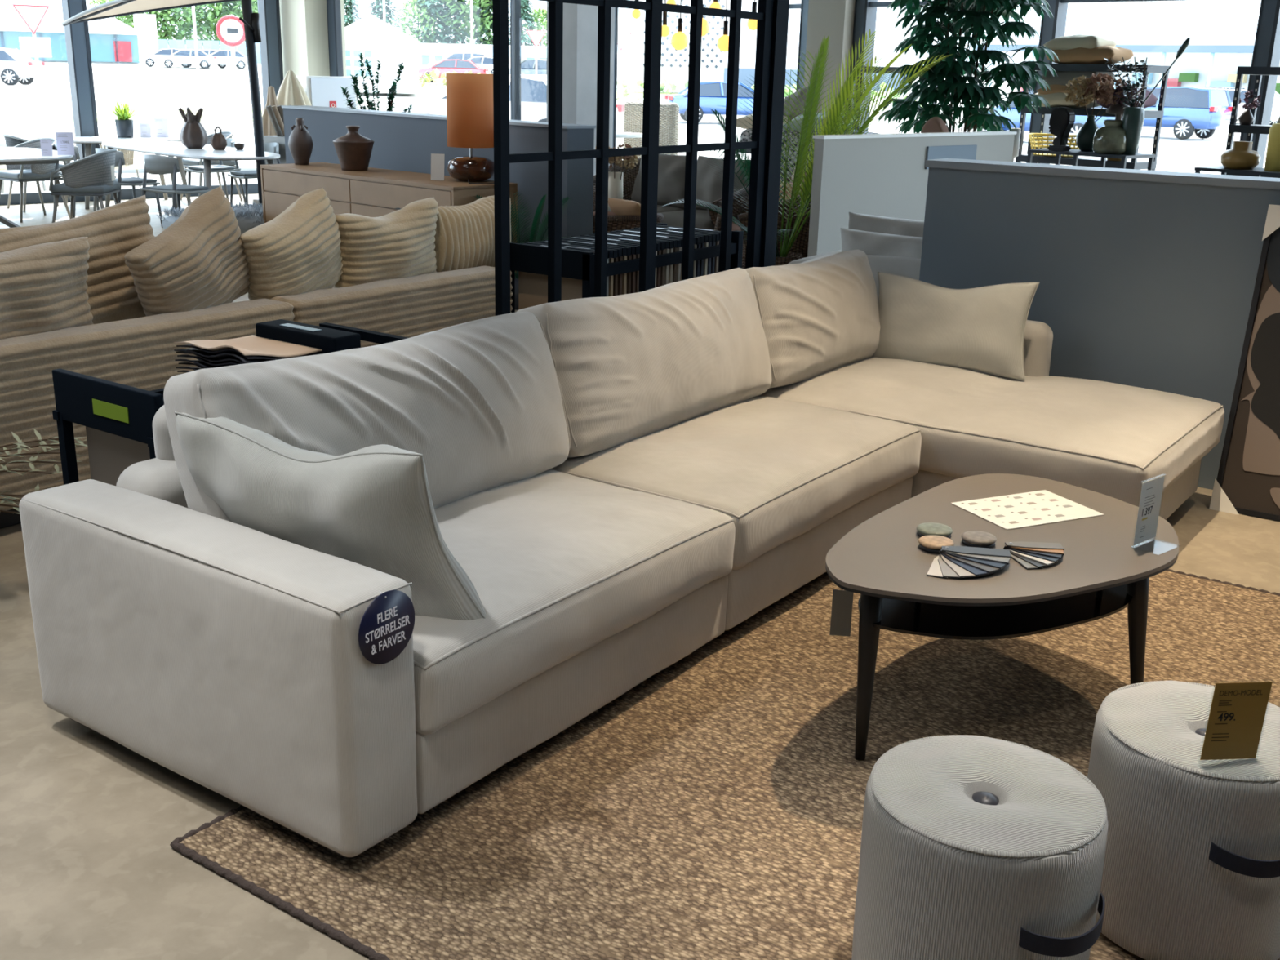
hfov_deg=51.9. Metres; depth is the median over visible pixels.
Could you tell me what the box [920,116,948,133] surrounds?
upholstered chair
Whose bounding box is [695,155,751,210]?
cushion
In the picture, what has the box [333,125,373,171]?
vase
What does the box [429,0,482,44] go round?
conifer
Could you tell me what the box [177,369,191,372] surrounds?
sample
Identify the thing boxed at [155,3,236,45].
broadleaf tree
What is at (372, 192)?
sideboard
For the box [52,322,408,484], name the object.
rack
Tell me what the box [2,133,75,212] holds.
tub chair
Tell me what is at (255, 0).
broadleaf tree
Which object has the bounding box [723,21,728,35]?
socket
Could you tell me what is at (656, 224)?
board
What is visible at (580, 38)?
column
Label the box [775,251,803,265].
pot
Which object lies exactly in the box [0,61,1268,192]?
paved ground
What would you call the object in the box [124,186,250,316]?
cushion
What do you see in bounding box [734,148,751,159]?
stand
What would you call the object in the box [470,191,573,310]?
potted fern
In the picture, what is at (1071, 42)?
pillow
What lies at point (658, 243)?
board
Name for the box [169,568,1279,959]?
rug
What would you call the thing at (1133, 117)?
slim vase
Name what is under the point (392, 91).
potted shrub
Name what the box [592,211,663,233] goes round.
wicker armchair
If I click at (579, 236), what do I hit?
board
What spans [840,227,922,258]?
cushion
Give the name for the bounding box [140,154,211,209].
dining chair
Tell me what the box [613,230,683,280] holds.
board
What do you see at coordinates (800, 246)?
wicker armchair
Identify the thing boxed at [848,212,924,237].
cushion
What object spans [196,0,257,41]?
broadleaf tree
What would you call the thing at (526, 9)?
conifer
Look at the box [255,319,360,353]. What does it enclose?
binder
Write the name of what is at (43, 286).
cushion
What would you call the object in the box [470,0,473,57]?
flag pole
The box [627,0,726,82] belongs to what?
facade
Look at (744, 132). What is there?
knit blanket
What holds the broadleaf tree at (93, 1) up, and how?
on the paved ground at (157, 86)
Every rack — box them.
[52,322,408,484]
[510,222,743,312]
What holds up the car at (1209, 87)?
on the paved ground at (157, 86)
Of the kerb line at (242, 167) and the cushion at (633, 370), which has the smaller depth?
the cushion at (633, 370)
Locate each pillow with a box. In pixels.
[174,411,485,620]
[608,198,640,215]
[736,113,792,128]
[778,180,801,201]
[782,111,857,132]
[783,83,822,119]
[871,271,1039,380]
[1031,92,1100,108]
[1035,84,1099,94]
[1041,71,1115,86]
[1044,34,1117,50]
[1045,45,1133,64]
[1096,88,1157,108]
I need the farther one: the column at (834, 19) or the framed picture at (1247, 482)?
the column at (834, 19)
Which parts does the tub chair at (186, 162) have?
leg, leg, arm rail, leg, backrest, leg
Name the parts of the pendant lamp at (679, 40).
bulb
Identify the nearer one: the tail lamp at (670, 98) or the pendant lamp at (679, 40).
the pendant lamp at (679, 40)
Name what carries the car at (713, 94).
on the paved ground at (157, 86)
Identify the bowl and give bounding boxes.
[234,143,244,150]
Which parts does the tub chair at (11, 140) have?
leg, backrest, leg, arm rail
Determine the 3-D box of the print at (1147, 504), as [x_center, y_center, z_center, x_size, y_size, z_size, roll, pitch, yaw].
[1.285,0.081,3.324,0.050,0.130,0.001,-13,22,-39]
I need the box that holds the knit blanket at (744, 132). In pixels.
[740,128,879,178]
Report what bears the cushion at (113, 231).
on the sofa at (139, 353)
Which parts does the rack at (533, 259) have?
post, plate, post, post, rail, post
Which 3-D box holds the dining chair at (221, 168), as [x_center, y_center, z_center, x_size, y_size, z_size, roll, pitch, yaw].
[-4.833,-3.483,14.965,0.514,0.782,0.464,-14,23,-41]
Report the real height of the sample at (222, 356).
0.055 m
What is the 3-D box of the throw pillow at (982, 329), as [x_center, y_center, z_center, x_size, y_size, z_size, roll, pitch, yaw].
[1.304,-0.656,5.543,0.717,0.409,0.208,13,21,33]
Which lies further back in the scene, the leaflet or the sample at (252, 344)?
the sample at (252, 344)
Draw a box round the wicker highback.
[623,101,679,158]
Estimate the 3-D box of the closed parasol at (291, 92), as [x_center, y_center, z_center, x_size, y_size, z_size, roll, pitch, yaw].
[-4.153,-4.131,15.820,0.678,1.540,0.695,13,21,33]
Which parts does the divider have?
cross rail, cross rail, post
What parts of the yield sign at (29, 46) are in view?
panel, plate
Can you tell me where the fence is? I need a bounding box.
[157,39,261,63]
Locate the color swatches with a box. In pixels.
[1003,541,1064,569]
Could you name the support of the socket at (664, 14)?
attached to the pendant lamp at (665, 29)
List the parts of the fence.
panel, panel, panel, panel, panel, panel, panel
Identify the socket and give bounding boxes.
[662,11,667,25]
[677,17,682,31]
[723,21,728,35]
[751,1,756,12]
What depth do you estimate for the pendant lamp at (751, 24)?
11.67 m
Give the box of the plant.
[874,0,1059,133]
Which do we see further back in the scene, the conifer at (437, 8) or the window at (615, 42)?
the conifer at (437, 8)
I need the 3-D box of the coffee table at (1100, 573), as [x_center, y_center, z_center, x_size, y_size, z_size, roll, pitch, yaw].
[0.962,0.381,3.448,0.728,0.490,1.130,13,21,33]
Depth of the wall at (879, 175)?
9.19 m
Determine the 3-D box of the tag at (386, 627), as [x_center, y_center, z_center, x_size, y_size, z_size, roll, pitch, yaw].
[-0.507,0.291,2.626,0.008,0.156,0.152,13,21,33]
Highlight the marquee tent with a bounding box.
[344,13,420,93]
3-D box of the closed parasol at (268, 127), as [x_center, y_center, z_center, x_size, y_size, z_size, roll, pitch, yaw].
[-4.306,-3.934,15.476,0.400,1.360,0.400,13,21,33]
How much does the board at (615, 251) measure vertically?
0.552 m
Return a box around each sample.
[85,426,150,485]
[173,334,322,356]
[173,347,274,363]
[174,359,220,368]
[176,344,322,359]
[176,351,244,364]
[176,366,202,370]
[177,355,238,366]
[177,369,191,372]
[178,362,204,368]
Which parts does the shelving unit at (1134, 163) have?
post, post, post, post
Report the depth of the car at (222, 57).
107.84 m
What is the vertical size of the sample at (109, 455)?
0.470 m
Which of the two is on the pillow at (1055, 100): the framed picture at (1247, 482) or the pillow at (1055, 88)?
the pillow at (1055, 88)
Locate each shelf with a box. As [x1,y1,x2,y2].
[738,148,751,153]
[857,584,1132,639]
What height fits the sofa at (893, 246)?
0.860 m
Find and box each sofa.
[0,266,512,528]
[18,249,1224,857]
[787,212,924,301]
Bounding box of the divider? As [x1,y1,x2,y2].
[492,0,789,315]
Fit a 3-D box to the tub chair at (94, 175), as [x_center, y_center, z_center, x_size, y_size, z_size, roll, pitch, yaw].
[-5.201,-2.704,12.373,0.591,0.816,0.608,0,17,-3]
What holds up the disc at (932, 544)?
on the coffee table at (1100, 573)
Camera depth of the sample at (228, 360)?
3.98 m
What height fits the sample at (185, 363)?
0.048 m
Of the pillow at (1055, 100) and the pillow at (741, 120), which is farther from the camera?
the pillow at (741, 120)
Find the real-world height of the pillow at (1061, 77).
0.210 m
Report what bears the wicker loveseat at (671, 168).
on the floor
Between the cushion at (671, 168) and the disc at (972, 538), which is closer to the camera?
the disc at (972, 538)
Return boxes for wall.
[281,105,595,271]
[807,131,1017,257]
[919,158,1279,489]
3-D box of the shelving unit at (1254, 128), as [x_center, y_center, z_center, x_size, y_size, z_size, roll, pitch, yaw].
[5.298,-2.369,10.517,0.400,1.770,1.140,-14,23,-41]
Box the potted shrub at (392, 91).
[340,52,413,112]
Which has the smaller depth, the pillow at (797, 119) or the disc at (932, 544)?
the disc at (932, 544)
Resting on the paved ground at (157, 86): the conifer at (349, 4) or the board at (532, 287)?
the conifer at (349, 4)
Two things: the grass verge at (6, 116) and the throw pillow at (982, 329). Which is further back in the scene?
the grass verge at (6, 116)
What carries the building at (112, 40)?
on the paved ground at (157, 86)
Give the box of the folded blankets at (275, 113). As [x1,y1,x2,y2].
[263,105,285,164]
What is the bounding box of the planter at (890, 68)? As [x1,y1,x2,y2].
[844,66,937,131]
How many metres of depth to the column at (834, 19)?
14.49 m
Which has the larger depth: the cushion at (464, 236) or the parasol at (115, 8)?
the parasol at (115, 8)
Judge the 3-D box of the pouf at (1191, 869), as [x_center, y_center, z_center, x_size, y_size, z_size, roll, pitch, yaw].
[1.094,0.673,2.599,0.424,0.437,0.423,13,21,33]
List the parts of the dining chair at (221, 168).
leg, seat, leg, backrest, leg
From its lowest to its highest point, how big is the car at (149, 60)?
1.465 m
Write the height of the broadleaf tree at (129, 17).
7.522 m
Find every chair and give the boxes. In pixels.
[0,136,46,192]
[0,137,70,222]
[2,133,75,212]
[48,148,120,222]
[53,142,116,217]
[93,147,163,227]
[99,143,141,187]
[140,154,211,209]
[180,130,242,201]
[185,137,245,205]
[227,142,279,204]
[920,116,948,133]
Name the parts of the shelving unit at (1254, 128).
post, post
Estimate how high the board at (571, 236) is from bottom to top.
0.555 m
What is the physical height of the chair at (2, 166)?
0.859 m
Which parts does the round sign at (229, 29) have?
panel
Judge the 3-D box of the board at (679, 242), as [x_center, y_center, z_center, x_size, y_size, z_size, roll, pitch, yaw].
[0.009,-1.109,7.475,0.500,0.550,0.035,13,21,33]
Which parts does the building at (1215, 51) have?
canopy post, canopy post, canopy post, canopy post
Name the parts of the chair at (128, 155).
backrest, seat, leg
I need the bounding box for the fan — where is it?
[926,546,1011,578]
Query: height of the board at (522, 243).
0.554 m
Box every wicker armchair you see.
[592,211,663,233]
[706,167,810,269]
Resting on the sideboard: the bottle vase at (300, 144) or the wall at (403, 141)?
the bottle vase at (300, 144)
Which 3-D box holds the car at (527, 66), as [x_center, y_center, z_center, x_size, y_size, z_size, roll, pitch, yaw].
[-5.993,-23.609,76.192,4.502,1.465,1.890,10,19,26]
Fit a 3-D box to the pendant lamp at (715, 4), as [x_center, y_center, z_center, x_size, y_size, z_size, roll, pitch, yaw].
[0.712,-5.240,11.722,0.120,2.080,0.120,13,21,33]
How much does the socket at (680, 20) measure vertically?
0.120 m
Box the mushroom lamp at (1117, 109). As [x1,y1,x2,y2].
[1106,103,1129,119]
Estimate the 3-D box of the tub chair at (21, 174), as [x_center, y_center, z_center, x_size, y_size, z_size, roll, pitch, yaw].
[-6.320,-3.122,13.629,0.608,0.816,0.591,14,21,35]
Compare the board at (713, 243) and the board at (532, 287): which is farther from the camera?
the board at (713, 243)
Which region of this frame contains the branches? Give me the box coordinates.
[0,428,87,514]
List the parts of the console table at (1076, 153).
leg, leg, leg, leg, leg, leg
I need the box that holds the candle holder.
[1008,128,1020,162]
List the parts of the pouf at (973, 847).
strap handle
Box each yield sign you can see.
[12,4,52,127]
[526,30,546,74]
[617,32,631,104]
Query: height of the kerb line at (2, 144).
0.150 m
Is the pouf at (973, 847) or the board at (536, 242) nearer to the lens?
the pouf at (973, 847)
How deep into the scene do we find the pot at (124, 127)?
15.16 m
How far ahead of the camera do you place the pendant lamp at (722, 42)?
11.95 m
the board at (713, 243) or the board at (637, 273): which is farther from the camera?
the board at (713, 243)
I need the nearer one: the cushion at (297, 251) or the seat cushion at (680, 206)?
the cushion at (297, 251)
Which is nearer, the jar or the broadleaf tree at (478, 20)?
the jar
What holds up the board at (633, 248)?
hanging from the rack at (533, 259)
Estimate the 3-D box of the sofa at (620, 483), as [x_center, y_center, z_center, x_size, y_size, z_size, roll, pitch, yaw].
[0.433,-0.086,4.200,1.952,0.935,4.007,13,21,33]
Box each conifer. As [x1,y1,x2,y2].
[343,0,364,27]
[360,0,417,39]
[403,0,461,44]
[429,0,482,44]
[466,0,510,44]
[508,0,546,45]
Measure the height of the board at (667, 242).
0.557 m
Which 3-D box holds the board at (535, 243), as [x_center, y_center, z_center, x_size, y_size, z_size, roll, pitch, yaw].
[-0.404,-0.949,6.918,0.500,0.555,0.035,13,21,33]
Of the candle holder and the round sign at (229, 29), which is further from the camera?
the round sign at (229, 29)
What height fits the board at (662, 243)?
0.552 m
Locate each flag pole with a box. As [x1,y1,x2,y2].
[382,0,385,22]
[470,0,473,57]
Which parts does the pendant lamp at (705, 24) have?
bulb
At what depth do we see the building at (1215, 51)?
67.88 m
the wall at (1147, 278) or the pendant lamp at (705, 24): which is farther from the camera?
the pendant lamp at (705, 24)
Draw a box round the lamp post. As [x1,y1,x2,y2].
[191,5,201,99]
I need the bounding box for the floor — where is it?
[0,193,1279,959]
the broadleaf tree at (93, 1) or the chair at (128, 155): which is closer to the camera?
the chair at (128, 155)
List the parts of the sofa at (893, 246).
arm, backrest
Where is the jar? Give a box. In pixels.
[1092,119,1126,154]
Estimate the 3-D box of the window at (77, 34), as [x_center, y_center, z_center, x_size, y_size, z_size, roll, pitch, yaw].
[-8.783,-4.751,12.966,11.560,4.200,0.176,-14,23,-41]
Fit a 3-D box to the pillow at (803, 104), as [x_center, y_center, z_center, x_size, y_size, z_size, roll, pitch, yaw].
[1.563,-3.718,13.025,0.563,0.461,0.287,17,23,41]
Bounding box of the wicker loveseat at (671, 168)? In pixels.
[593,153,751,231]
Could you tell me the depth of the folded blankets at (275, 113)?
14.45 m
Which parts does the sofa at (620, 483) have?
backrest, arm, backrest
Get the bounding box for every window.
[0,0,283,204]
[326,0,520,119]
[612,7,617,165]
[789,0,1279,168]
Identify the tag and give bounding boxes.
[358,590,414,664]
[829,589,853,636]
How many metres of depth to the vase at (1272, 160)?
9.75 m
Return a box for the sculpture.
[1047,106,1075,151]
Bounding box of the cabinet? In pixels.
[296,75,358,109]
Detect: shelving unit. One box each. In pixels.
[1015,63,1169,170]
[1226,66,1279,177]
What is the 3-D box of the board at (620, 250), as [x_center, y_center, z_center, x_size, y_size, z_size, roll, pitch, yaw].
[-0.312,-0.984,7.042,0.500,0.552,0.030,13,21,33]
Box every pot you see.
[115,119,133,137]
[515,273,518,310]
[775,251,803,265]
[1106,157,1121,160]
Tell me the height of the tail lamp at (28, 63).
0.140 m
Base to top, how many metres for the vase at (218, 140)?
0.240 m
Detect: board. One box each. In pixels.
[518,253,594,310]
[522,243,595,253]
[524,241,595,251]
[533,240,613,296]
[536,242,608,258]
[541,240,617,296]
[543,240,622,296]
[561,237,635,293]
[561,239,631,294]
[561,240,626,295]
[564,237,639,293]
[566,236,639,293]
[571,235,639,244]
[578,235,639,243]
[579,235,657,250]
[588,233,665,287]
[590,235,660,288]
[592,233,669,286]
[607,231,681,282]
[607,232,677,283]
[608,233,673,284]
[610,231,683,281]
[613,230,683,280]
[622,229,697,244]
[629,228,704,277]
[630,229,701,277]
[633,227,708,276]
[656,224,720,271]
[656,226,720,273]
[656,227,715,275]
[659,229,711,275]
[675,229,719,274]
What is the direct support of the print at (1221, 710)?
attached to the price sign at (1237, 710)
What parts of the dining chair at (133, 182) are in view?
leg, backrest, leg, leg, seat, leg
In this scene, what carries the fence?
on the paved ground at (157, 86)
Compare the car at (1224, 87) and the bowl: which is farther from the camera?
the car at (1224, 87)
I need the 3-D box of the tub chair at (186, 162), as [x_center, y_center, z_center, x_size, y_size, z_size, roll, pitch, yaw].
[-5.176,-3.777,15.826,0.591,0.816,0.608,-14,23,-41]
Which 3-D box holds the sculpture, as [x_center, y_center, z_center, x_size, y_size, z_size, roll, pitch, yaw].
[3.498,-2.917,10.921,0.120,0.349,0.188,-14,23,-41]
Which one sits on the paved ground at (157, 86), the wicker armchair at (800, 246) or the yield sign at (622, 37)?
the yield sign at (622, 37)
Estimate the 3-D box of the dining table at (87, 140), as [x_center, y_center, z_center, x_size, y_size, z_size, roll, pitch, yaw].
[-5.953,-3.567,15.206,1.500,0.748,0.900,-14,23,-41]
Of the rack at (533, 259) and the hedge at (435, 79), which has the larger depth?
the hedge at (435, 79)
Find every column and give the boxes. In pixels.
[279,0,346,79]
[546,1,614,175]
[804,0,855,114]
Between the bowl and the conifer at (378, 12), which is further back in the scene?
the conifer at (378, 12)
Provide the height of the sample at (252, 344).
0.055 m
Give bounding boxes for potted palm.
[660,28,952,265]
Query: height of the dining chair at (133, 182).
0.782 m
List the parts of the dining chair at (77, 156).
leg, backrest, leg, leg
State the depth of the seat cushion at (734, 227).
10.93 m
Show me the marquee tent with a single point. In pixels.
(371, 36)
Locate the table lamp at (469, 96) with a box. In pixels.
[445,72,493,184]
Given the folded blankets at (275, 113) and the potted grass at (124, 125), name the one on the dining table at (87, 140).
the potted grass at (124, 125)
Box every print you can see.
[1139,487,1154,537]
[1211,700,1231,741]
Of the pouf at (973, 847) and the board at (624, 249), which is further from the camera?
the board at (624, 249)
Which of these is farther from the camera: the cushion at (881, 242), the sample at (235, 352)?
the cushion at (881, 242)
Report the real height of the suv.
1.685 m
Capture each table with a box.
[0,146,72,227]
[55,135,191,209]
[102,140,279,208]
[616,131,642,137]
[825,473,1179,759]
[1026,148,1155,170]
[1194,165,1279,177]
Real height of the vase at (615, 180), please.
0.613 m
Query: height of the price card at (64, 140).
0.209 m
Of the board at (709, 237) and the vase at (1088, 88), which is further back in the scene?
the vase at (1088, 88)
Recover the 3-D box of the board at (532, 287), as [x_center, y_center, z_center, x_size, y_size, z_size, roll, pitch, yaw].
[-0.450,-0.928,6.857,0.500,0.550,0.030,13,21,33]
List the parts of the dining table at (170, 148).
leg, leg, leg, leg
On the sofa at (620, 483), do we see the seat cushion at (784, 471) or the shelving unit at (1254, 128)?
the seat cushion at (784, 471)
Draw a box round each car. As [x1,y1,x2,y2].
[0,47,47,85]
[138,48,189,67]
[157,48,215,68]
[187,48,226,67]
[206,49,247,69]
[399,74,624,132]
[418,59,488,83]
[466,56,510,74]
[509,58,546,75]
[664,80,754,121]
[1142,86,1232,139]
[1195,86,1244,89]
[1208,87,1238,121]
[1221,88,1279,124]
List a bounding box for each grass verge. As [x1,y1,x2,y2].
[0,108,263,123]
[360,88,677,97]
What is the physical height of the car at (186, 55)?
1.465 m
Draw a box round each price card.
[40,138,53,155]
[55,132,75,155]
[139,123,151,137]
[153,117,168,137]
[430,153,445,180]
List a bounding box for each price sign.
[1133,475,1164,545]
[1200,681,1272,759]
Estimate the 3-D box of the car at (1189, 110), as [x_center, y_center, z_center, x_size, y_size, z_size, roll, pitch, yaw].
[17.751,-12.609,45.011,1.890,1.685,4.504,-15,24,-42]
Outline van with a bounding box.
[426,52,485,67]
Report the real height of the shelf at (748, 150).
0.050 m
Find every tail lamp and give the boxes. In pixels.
[27,62,34,65]
[616,104,624,111]
[667,95,672,100]
[1209,106,1217,111]
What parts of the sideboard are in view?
panel, drawer, drawer, drawer, drawer, panel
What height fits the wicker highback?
1.440 m
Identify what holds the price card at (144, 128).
on the dining table at (87, 140)
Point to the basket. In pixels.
(1047, 135)
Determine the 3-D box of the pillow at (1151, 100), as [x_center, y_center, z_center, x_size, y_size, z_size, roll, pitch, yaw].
[4.221,-3.303,11.408,0.360,0.204,0.400,-14,23,-41]
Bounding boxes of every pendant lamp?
[631,0,640,18]
[662,0,670,37]
[666,0,676,4]
[671,0,688,50]
[702,4,709,36]
[709,0,721,8]
[716,0,728,52]
[746,0,757,30]
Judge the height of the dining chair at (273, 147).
0.782 m
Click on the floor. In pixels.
(90, 869)
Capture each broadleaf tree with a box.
[85,0,133,26]
[89,0,184,42]
[118,5,208,45]
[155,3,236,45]
[168,0,257,48]
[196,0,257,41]
[217,0,257,41]
[386,0,451,43]
[430,0,509,44]
[522,7,546,46]
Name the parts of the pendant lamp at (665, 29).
bulb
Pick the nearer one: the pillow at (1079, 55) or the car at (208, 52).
the pillow at (1079, 55)
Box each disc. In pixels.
[916,522,952,538]
[918,534,954,553]
[961,530,996,548]
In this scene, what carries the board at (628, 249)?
hanging from the rack at (533, 259)
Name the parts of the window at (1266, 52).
frame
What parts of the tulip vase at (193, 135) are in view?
spout, spout, spout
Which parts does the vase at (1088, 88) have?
stem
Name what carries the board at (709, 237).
hanging from the rack at (533, 259)
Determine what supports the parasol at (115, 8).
on the floor
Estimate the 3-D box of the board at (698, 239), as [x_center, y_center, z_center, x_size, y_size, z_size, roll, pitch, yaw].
[0.123,-1.155,7.629,0.500,0.552,0.035,13,21,33]
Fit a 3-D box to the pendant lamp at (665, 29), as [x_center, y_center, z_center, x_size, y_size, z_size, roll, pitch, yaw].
[0.260,-5.306,12.207,0.110,2.265,0.110,13,21,33]
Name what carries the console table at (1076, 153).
on the floor
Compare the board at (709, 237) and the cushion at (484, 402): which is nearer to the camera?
the cushion at (484, 402)
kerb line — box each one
[0,142,254,150]
[114,165,256,173]
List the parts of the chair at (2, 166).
seat, leg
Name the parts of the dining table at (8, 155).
leg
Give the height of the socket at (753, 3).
0.120 m
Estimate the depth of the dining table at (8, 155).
12.20 m
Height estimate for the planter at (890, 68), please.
1.720 m
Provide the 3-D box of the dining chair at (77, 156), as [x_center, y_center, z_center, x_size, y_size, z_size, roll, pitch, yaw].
[-5.805,-3.114,13.699,0.464,0.782,0.514,16,23,39]
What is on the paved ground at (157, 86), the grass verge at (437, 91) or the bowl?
the grass verge at (437, 91)
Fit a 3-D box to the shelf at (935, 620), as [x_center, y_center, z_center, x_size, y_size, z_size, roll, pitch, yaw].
[0.961,0.280,3.448,0.583,0.008,0.904,13,21,33]
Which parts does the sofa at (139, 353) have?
backrest, backrest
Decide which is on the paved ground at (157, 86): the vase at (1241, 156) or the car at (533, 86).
the car at (533, 86)
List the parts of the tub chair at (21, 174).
leg, arm rail, leg, backrest, seat, arm rail, leg, leg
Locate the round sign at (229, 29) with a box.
[215,14,244,143]
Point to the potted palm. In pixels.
(831, 125)
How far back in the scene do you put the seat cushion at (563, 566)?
3.31 m
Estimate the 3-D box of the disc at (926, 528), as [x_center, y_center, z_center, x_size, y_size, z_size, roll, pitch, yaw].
[0.754,0.132,3.369,0.091,0.022,0.091,13,21,33]
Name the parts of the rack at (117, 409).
post, plate, rail, rail, post, rail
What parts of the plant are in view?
stem, stem, stem, stem, stem, stem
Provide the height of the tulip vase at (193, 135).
0.408 m
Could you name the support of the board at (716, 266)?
hanging from the rack at (533, 259)
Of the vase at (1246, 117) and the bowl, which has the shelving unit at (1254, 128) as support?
the vase at (1246, 117)
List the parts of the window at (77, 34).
frame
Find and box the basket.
[1028,133,1079,157]
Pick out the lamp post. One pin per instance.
(193, 6)
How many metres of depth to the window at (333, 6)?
14.18 m
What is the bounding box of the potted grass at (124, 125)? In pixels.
[100,95,144,137]
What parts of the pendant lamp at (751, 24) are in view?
bulb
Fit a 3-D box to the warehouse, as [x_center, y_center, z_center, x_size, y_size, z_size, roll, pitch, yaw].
[13.060,-33.344,98.391,13.729,8.300,10.200,3,17,6]
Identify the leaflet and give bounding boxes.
[951,489,1104,529]
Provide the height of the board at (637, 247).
0.550 m
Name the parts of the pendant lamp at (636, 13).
bulb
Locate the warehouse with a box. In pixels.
[723,0,914,91]
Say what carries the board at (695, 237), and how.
hanging from the rack at (533, 259)
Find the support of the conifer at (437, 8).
on the paved ground at (157, 86)
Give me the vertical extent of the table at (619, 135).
1.130 m
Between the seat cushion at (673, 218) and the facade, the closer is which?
the seat cushion at (673, 218)
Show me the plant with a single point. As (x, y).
(976, 20)
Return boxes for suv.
[981,88,1122,146]
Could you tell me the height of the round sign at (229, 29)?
2.730 m
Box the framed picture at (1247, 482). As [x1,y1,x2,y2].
[1208,204,1279,520]
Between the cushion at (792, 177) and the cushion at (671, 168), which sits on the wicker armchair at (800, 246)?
the cushion at (792, 177)
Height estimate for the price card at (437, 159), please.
0.189 m
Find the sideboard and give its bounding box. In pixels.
[260,162,517,273]
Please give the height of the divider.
3.200 m
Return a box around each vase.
[177,106,208,148]
[210,125,226,150]
[288,117,313,164]
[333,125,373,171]
[594,143,638,211]
[1063,72,1140,151]
[1103,36,1190,155]
[1220,141,1260,169]
[1238,88,1261,124]
[1264,123,1279,171]
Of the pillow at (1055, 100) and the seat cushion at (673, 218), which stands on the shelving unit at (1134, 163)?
the pillow at (1055, 100)
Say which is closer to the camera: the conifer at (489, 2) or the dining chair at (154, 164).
the dining chair at (154, 164)
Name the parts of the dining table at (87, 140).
leg, leg, leg, leg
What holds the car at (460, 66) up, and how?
on the paved ground at (157, 86)
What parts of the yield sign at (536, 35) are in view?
panel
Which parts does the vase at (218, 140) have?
handle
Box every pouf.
[851,734,1107,959]
[1087,680,1279,959]
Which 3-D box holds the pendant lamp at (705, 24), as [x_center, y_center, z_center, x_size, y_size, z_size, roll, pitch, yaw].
[0.587,-5.194,11.874,0.170,2.265,0.170,13,21,33]
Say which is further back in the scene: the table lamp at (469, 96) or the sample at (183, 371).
the table lamp at (469, 96)
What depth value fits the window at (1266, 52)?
12.70 m
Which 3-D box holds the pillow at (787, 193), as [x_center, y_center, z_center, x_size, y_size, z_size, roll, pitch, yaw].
[1.216,-2.277,10.787,0.200,0.327,0.423,-6,19,-24]
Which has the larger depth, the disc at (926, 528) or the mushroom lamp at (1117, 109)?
the mushroom lamp at (1117, 109)
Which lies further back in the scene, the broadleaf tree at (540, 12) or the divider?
the broadleaf tree at (540, 12)
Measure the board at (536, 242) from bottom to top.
0.553 m
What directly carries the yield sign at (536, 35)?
on the paved ground at (157, 86)
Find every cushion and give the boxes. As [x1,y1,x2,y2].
[0,195,155,324]
[0,235,93,339]
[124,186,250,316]
[163,311,568,521]
[240,187,342,300]
[333,196,438,288]
[413,469,735,734]
[434,195,511,272]
[515,267,771,457]
[552,395,921,569]
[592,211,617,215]
[631,153,685,208]
[640,203,684,213]
[660,209,714,230]
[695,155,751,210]
[732,222,743,244]
[745,249,880,388]
[760,356,1224,506]
[790,167,808,184]
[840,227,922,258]
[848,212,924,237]
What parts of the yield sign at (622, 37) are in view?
panel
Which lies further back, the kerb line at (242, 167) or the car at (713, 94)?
the car at (713, 94)
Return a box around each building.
[0,0,159,64]
[417,42,546,66]
[975,17,1279,94]
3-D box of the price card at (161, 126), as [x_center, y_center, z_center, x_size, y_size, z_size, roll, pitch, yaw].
[-5.626,-4.141,15.449,0.150,0.219,0.025,-3,18,-15]
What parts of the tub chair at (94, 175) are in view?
arm rail, leg, leg, seat, backrest, arm rail, leg, leg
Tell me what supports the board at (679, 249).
hanging from the rack at (533, 259)
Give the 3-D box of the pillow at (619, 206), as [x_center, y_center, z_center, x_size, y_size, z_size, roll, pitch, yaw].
[-0.062,-2.071,10.439,0.243,0.305,0.466,-10,21,-32]
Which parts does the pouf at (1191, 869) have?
strap handle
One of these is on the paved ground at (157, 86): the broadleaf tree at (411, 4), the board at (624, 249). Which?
the broadleaf tree at (411, 4)
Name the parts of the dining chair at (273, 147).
leg, seat, leg, backrest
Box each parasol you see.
[62,0,265,205]
[253,85,278,204]
[275,69,311,106]
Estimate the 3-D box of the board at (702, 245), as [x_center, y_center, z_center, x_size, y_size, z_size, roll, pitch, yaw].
[0.170,-1.175,7.690,0.500,0.557,0.030,13,21,33]
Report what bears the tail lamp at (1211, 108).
attached to the car at (1189, 110)
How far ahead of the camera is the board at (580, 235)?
7.19 m
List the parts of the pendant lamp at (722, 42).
bulb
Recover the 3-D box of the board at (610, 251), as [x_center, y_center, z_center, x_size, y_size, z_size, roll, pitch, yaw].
[-0.358,-0.966,6.980,0.500,0.554,0.035,13,21,33]
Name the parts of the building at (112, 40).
red panel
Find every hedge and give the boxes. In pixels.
[418,67,491,88]
[617,78,922,108]
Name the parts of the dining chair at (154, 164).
leg, backrest, leg, seat, leg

